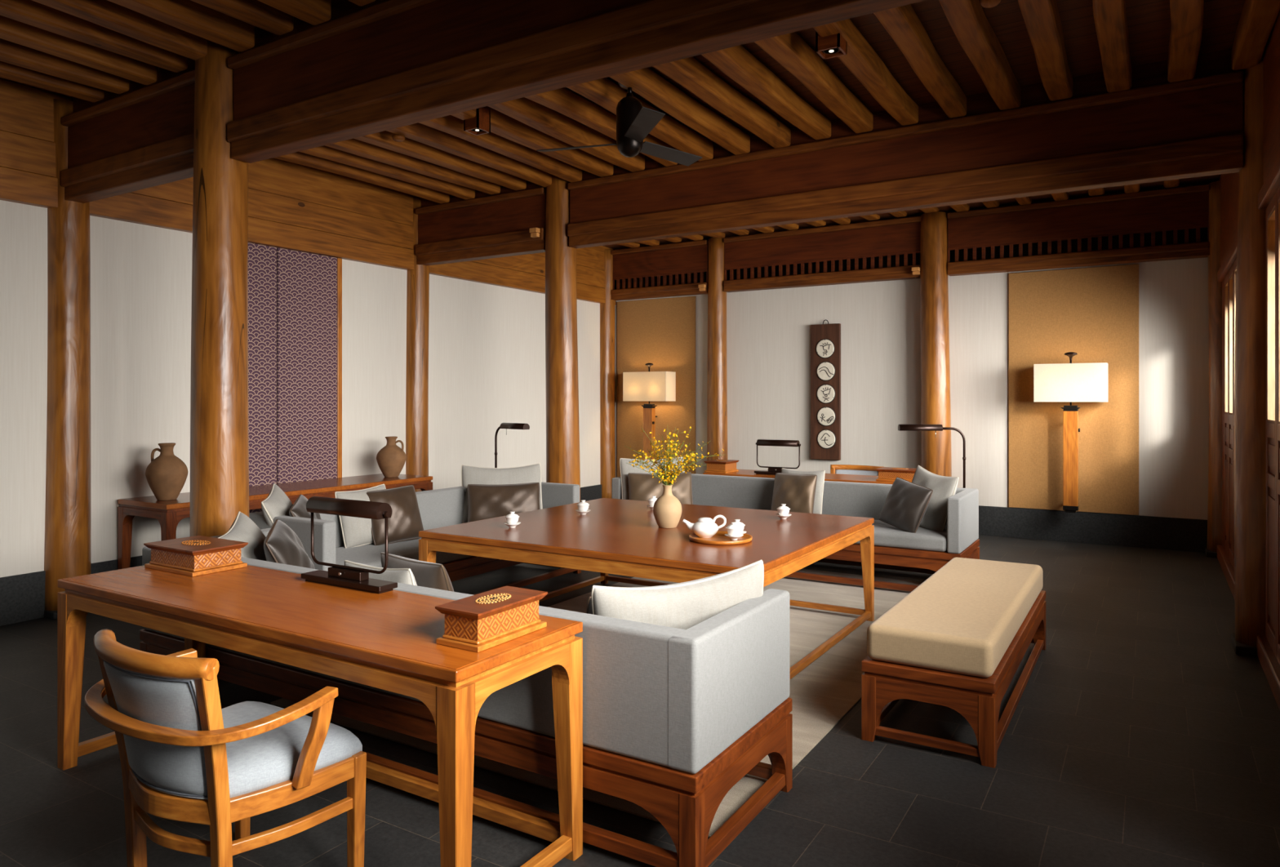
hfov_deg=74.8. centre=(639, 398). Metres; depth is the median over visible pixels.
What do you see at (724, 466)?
tissue box
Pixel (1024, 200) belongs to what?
rafter
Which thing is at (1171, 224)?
ceiling beam
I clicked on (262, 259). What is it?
wall panel
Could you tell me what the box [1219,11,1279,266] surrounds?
wall
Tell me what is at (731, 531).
bowl
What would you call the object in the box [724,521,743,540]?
teacup
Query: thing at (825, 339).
wall hanging
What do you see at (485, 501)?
pillow
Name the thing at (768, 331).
wall
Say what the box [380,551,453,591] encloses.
pillow
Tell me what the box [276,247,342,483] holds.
wall panel
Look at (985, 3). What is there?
smoke detector
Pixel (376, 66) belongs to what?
ceiling beam
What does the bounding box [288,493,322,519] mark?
pillow
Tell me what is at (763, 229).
rafter
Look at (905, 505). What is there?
pillow
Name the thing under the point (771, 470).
desk lamp
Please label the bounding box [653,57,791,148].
rafter
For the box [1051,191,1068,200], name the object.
rafter
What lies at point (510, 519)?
bowl
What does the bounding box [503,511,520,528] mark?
teacup
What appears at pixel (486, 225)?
ceiling beam
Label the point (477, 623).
tissue box
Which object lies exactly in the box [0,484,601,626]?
baseboard
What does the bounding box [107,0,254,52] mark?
rafter
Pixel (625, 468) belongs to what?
pillow
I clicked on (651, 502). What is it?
bowl
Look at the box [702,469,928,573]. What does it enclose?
writing desk
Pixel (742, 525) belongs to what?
teacup
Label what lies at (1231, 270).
door
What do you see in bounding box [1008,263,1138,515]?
wall panel
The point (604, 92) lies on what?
rafter
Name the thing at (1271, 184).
trim
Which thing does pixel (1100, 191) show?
rafter
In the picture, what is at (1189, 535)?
baseboard
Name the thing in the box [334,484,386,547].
pillow
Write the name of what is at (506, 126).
rafter
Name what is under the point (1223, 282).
trim
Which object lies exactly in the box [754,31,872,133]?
rafter
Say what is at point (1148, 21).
ceiling
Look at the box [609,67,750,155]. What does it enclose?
rafter
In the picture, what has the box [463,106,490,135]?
recessed light
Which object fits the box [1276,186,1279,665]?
door
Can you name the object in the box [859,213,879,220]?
rafter
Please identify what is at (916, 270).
beam tenon
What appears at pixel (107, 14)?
rafter
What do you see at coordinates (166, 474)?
clay jar
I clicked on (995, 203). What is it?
rafter
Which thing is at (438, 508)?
sofa
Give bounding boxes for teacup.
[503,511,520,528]
[575,499,590,515]
[646,495,657,510]
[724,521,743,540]
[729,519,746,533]
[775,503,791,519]
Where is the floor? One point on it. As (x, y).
(1140, 735)
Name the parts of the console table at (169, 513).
leg, leg, panel, leg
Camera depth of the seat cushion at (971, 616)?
3.79 m
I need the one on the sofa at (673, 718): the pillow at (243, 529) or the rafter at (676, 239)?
the pillow at (243, 529)
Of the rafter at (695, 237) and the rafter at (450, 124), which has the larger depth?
the rafter at (695, 237)
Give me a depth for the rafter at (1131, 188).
8.14 m
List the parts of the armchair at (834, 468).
rail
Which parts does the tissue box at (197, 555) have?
lid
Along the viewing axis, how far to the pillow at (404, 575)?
3.51 m
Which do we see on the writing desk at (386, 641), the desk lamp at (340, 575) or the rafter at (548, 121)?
the desk lamp at (340, 575)
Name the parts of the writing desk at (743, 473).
panel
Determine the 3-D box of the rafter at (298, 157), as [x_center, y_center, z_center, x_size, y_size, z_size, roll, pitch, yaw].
[-2.744,-2.011,7.009,0.155,0.148,3.110,0,0,31]
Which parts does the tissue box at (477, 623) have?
lid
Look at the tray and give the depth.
4.69 m
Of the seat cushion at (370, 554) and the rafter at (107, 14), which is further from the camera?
the seat cushion at (370, 554)
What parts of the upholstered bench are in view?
leg, rail, rail, seat frame, leg, rail, leg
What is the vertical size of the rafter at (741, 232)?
0.252 m
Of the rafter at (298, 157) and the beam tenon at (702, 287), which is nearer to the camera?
the rafter at (298, 157)
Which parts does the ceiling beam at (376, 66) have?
cap rail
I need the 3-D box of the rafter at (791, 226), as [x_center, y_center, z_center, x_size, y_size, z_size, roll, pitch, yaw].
[0.978,-2.071,8.711,0.161,0.246,3.440,0,0,31]
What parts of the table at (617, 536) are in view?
leg, rail, leg, panel, rail, rail, leg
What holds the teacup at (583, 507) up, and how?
on the table at (617, 536)
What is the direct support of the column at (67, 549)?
on the floor
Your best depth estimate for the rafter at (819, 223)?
9.83 m
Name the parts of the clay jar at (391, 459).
handle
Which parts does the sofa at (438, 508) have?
arm, backrest, seat frame, rail, rail, arm, leg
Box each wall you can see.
[0,200,599,577]
[614,257,1208,519]
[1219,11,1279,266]
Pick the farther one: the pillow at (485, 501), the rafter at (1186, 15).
the pillow at (485, 501)
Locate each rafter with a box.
[0,0,187,72]
[0,15,156,84]
[0,38,129,93]
[0,61,104,102]
[31,0,207,60]
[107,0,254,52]
[190,0,293,35]
[257,0,331,25]
[273,151,449,204]
[299,145,475,199]
[325,138,500,194]
[347,0,375,5]
[353,130,526,190]
[386,122,551,186]
[418,115,582,182]
[451,107,613,177]
[488,97,644,172]
[524,87,677,166]
[566,77,713,160]
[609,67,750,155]
[618,241,639,248]
[635,240,659,245]
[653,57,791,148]
[661,236,681,242]
[682,234,702,240]
[702,44,831,139]
[703,231,724,238]
[728,229,748,235]
[753,226,773,233]
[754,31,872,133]
[777,223,798,230]
[804,220,826,226]
[813,18,918,125]
[831,217,850,224]
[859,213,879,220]
[873,4,966,118]
[888,210,906,217]
[920,207,938,213]
[938,0,1021,110]
[950,203,968,212]
[982,200,999,208]
[1015,196,1031,204]
[1017,0,1073,101]
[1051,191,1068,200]
[1088,187,1104,195]
[1092,0,1132,93]
[1124,183,1139,193]
[1164,178,1179,187]
[1167,0,1204,82]
[1231,0,1279,70]
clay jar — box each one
[145,442,187,500]
[376,436,406,477]
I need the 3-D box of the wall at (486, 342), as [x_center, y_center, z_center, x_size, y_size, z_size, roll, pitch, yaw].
[-3.850,-0.300,6.256,0.100,3.600,13.250,0,0,31]
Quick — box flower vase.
[653,484,681,528]
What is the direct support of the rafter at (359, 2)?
attached to the ceiling
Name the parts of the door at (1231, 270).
waist moulding, moulding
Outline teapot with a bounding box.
[682,515,726,537]
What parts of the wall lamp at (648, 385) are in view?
wooden post, lamp shade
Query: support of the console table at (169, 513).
on the floor
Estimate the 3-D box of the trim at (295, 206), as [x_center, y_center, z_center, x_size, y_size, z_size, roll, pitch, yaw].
[-3.775,-1.708,6.210,0.075,0.785,13.050,0,0,31]
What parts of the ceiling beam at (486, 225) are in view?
cap rail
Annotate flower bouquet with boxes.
[625,426,724,485]
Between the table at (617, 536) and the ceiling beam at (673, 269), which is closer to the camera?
the table at (617, 536)
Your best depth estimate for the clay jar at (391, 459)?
7.77 m
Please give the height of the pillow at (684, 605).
0.471 m
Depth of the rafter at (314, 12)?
4.20 m
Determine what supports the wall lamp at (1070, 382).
attached to the wall panel at (1092, 313)
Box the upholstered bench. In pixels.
[861,557,1045,768]
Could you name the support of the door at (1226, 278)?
in the wall at (1229, 182)
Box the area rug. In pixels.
[270,568,922,837]
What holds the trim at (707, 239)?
attached to the wall at (768, 331)
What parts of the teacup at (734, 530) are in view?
lid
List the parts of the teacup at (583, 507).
lid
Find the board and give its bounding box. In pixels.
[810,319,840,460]
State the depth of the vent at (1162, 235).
8.62 m
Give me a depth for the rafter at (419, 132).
6.73 m
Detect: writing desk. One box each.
[57,564,582,866]
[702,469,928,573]
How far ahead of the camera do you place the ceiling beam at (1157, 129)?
5.83 m
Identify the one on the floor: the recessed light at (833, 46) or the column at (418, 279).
the column at (418, 279)
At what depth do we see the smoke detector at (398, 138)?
6.18 m
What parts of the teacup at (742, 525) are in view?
lid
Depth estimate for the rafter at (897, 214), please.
9.33 m
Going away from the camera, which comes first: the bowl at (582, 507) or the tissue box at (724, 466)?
the bowl at (582, 507)
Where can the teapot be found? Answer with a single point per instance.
(705, 527)
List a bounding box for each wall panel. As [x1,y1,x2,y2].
[248,242,276,512]
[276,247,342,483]
[617,296,695,476]
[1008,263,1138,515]
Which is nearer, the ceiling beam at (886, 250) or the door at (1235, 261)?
the door at (1235, 261)
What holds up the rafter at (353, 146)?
attached to the ceiling
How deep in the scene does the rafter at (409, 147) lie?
6.90 m
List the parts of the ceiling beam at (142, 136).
cap rail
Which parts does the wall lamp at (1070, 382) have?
wooden post, lamp shade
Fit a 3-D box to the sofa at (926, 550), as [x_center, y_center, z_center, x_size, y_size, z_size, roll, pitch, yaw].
[1.258,1.119,7.350,3.110,0.762,0.800,0,0,31]
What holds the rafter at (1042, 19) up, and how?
attached to the ceiling
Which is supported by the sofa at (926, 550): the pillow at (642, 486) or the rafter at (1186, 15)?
the pillow at (642, 486)
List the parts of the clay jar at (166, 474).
handle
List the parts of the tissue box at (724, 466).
lid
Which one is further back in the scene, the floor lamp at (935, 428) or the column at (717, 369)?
the column at (717, 369)
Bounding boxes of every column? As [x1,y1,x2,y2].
[44,98,90,619]
[189,40,248,537]
[405,197,429,492]
[545,174,580,502]
[600,248,615,498]
[706,237,727,460]
[920,211,951,476]
[1204,180,1222,557]
[1231,55,1266,657]
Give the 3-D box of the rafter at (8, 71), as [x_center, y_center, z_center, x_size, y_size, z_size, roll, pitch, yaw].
[-4.390,-2.011,4.148,0.158,0.148,3.190,0,0,31]
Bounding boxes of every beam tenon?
[529,227,539,237]
[698,284,706,291]
[911,266,919,275]
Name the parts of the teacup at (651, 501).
lid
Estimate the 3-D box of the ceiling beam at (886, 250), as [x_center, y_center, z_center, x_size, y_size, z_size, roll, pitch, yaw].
[2.150,-1.710,10.081,2.460,0.680,0.170,0,0,31]
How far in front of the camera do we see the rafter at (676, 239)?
10.86 m
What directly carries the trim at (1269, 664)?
attached to the wall at (1229, 182)
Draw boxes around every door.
[1224,272,1228,557]
[1228,264,1233,567]
[1233,258,1236,569]
[1265,191,1276,657]
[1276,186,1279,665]
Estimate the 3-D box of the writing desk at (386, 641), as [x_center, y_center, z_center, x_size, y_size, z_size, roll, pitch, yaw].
[-1.279,1.117,3.081,2.200,0.766,0.590,0,0,31]
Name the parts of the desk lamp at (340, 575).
tube frame, pivot knob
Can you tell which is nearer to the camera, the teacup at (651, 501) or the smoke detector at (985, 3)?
the smoke detector at (985, 3)
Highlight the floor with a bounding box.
[0,534,1279,866]
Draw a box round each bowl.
[505,515,519,524]
[577,503,589,511]
[647,499,655,506]
[725,527,742,536]
[777,508,790,515]
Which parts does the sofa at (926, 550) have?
arm, backrest, rail, rail, seat frame, arm, leg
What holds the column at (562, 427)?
on the floor
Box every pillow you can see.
[217,511,266,560]
[261,483,293,526]
[263,519,315,568]
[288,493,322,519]
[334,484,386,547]
[343,560,417,585]
[366,484,423,545]
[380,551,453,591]
[461,462,542,523]
[466,482,540,522]
[586,595,592,614]
[591,560,764,629]
[619,457,684,499]
[627,471,693,504]
[770,472,817,513]
[781,467,825,514]
[879,476,933,533]
[911,465,958,531]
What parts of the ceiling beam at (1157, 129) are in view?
cap rail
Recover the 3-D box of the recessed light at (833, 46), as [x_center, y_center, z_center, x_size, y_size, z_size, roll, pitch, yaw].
[1.035,-1.982,4.525,0.130,0.225,0.130,0,0,31]
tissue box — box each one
[143,535,248,576]
[435,585,547,652]
[703,459,738,473]
[875,466,916,482]
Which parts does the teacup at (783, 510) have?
lid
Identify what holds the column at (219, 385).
on the floor
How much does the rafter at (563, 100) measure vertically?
0.148 m
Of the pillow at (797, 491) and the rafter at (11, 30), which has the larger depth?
the pillow at (797, 491)
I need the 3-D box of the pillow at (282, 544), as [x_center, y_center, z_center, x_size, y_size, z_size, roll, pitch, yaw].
[-1.797,0.845,4.303,0.249,0.416,0.424,0,0,-23]
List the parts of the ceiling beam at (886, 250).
cap rail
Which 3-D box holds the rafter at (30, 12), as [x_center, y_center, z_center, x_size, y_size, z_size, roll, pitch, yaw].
[-3.563,-2.011,3.641,0.153,0.148,3.190,0,0,31]
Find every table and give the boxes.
[117,473,432,569]
[418,497,874,679]
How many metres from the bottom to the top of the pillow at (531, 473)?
0.481 m
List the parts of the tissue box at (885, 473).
lid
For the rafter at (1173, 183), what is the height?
0.242 m
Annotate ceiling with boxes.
[0,0,1245,248]
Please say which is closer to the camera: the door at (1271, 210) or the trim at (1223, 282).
the door at (1271, 210)
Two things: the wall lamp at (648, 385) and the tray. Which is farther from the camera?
the wall lamp at (648, 385)
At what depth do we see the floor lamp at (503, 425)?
7.59 m
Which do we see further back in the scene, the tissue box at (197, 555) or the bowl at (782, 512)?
the bowl at (782, 512)
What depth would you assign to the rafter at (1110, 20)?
4.56 m
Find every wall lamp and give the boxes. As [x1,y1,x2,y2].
[622,363,675,459]
[1033,351,1108,512]
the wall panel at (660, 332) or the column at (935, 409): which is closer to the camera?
the column at (935, 409)
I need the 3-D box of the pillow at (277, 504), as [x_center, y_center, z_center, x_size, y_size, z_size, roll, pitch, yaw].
[-2.312,0.805,5.451,0.238,0.483,0.482,0,0,-14]
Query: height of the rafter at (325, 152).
0.148 m
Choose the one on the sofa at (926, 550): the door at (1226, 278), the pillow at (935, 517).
the pillow at (935, 517)
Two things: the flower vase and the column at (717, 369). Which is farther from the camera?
the column at (717, 369)
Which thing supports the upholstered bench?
on the floor
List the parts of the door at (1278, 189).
moulding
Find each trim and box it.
[0,78,616,305]
[613,182,1211,249]
[1216,544,1279,710]
[1217,152,1279,282]
[1222,278,1224,549]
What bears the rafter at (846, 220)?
attached to the ceiling
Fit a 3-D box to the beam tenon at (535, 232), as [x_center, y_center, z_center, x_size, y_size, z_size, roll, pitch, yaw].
[-0.958,-1.510,7.610,0.080,0.080,0.056,0,0,31]
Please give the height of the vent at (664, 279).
0.160 m
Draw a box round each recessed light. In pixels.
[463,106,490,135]
[815,31,846,59]
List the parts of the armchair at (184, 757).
rail, rail, arm rail, leg, rail, arm post, leg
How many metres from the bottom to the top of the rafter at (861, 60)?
0.148 m
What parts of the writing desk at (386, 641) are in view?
leg, rail, leg, panel, leg, rail, rail, leg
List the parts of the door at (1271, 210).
waist moulding, moulding, waist panel, panel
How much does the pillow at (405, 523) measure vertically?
0.404 m
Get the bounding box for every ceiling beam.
[61,57,195,203]
[226,0,925,163]
[415,180,546,266]
[567,48,1243,248]
[610,240,708,300]
[723,216,920,292]
[946,184,1209,275]
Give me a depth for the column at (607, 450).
11.54 m
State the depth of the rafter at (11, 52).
4.99 m
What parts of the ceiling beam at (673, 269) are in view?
cap rail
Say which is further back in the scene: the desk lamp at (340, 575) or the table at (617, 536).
the table at (617, 536)
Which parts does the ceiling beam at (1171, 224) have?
cap rail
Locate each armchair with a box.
[84,628,366,866]
[830,464,882,475]
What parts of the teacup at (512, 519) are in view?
lid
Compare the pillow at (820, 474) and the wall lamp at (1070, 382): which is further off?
the wall lamp at (1070, 382)
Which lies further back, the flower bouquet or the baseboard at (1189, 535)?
the baseboard at (1189, 535)
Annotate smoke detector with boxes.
[391,134,404,142]
[980,0,1000,8]
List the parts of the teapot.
spout, lid, handle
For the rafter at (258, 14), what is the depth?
4.29 m
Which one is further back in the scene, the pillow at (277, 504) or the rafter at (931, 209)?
the rafter at (931, 209)
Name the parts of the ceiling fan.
blade, down rod, blade, blade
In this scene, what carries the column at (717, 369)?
on the floor
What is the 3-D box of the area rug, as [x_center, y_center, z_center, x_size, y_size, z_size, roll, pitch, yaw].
[0.395,1.496,5.375,2.460,0.008,4.460,0,0,31]
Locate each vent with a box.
[612,270,708,289]
[724,250,919,280]
[947,225,1208,262]
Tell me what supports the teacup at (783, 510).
on the table at (617, 536)
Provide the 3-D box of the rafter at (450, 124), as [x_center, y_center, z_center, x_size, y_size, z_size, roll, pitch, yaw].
[-1.365,-2.011,6.165,0.148,0.148,3.110,0,0,31]
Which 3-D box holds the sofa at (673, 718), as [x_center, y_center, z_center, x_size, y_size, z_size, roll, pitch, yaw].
[-0.957,1.119,3.707,3.136,0.762,0.800,0,0,31]
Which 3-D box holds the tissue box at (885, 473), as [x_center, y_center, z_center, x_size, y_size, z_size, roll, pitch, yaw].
[2.333,0.679,7.506,0.364,0.109,0.254,0,0,31]
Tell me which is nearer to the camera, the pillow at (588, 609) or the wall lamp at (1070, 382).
the pillow at (588, 609)
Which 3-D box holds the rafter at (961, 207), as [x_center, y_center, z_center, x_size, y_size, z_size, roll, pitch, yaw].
[2.633,-2.066,7.698,0.161,0.257,3.440,0,0,31]
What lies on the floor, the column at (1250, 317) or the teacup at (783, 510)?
the column at (1250, 317)
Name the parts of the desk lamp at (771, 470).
tube frame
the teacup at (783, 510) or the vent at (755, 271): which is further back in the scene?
the vent at (755, 271)
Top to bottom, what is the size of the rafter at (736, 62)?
0.148 m
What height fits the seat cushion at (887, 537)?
0.116 m
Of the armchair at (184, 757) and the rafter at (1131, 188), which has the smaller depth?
the armchair at (184, 757)
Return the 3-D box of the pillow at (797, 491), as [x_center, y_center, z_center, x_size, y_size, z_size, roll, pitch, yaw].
[1.352,0.850,7.359,0.410,0.377,0.198,0,0,43]
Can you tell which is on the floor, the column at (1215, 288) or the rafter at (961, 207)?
the column at (1215, 288)
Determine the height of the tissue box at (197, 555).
0.109 m
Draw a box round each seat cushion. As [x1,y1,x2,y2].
[336,537,472,567]
[853,520,946,551]
[866,557,1043,677]
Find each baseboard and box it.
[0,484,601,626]
[978,505,1207,552]
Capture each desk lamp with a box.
[301,496,397,593]
[754,439,800,475]
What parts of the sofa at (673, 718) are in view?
leg, arm, backrest, rail, seat frame, leg, arm, rail, rail, leg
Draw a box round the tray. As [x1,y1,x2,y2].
[688,531,752,545]
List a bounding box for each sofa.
[139,528,792,866]
[248,482,581,595]
[611,473,979,591]
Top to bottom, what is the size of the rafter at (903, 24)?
0.148 m
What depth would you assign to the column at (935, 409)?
9.22 m
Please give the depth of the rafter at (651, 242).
11.01 m
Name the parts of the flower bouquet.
flower stem, flower stem, flower stem, flower stem, flower stem, flower stem, flower stem, flower stem, flower stem, flower stem, flower stem, flower stem, flower stem, flower stem, flower stem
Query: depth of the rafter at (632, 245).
11.18 m
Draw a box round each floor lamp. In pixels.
[494,422,529,467]
[897,424,965,488]
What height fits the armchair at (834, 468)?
0.822 m
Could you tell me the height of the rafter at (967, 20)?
0.148 m
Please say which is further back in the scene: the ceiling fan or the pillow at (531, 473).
the pillow at (531, 473)
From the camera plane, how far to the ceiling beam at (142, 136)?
5.33 m
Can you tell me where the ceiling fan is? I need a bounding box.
[536,82,702,166]
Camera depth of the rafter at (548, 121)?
6.18 m
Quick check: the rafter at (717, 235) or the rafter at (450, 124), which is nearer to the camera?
the rafter at (450, 124)
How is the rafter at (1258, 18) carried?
attached to the ceiling
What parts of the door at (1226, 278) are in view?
waist moulding, moulding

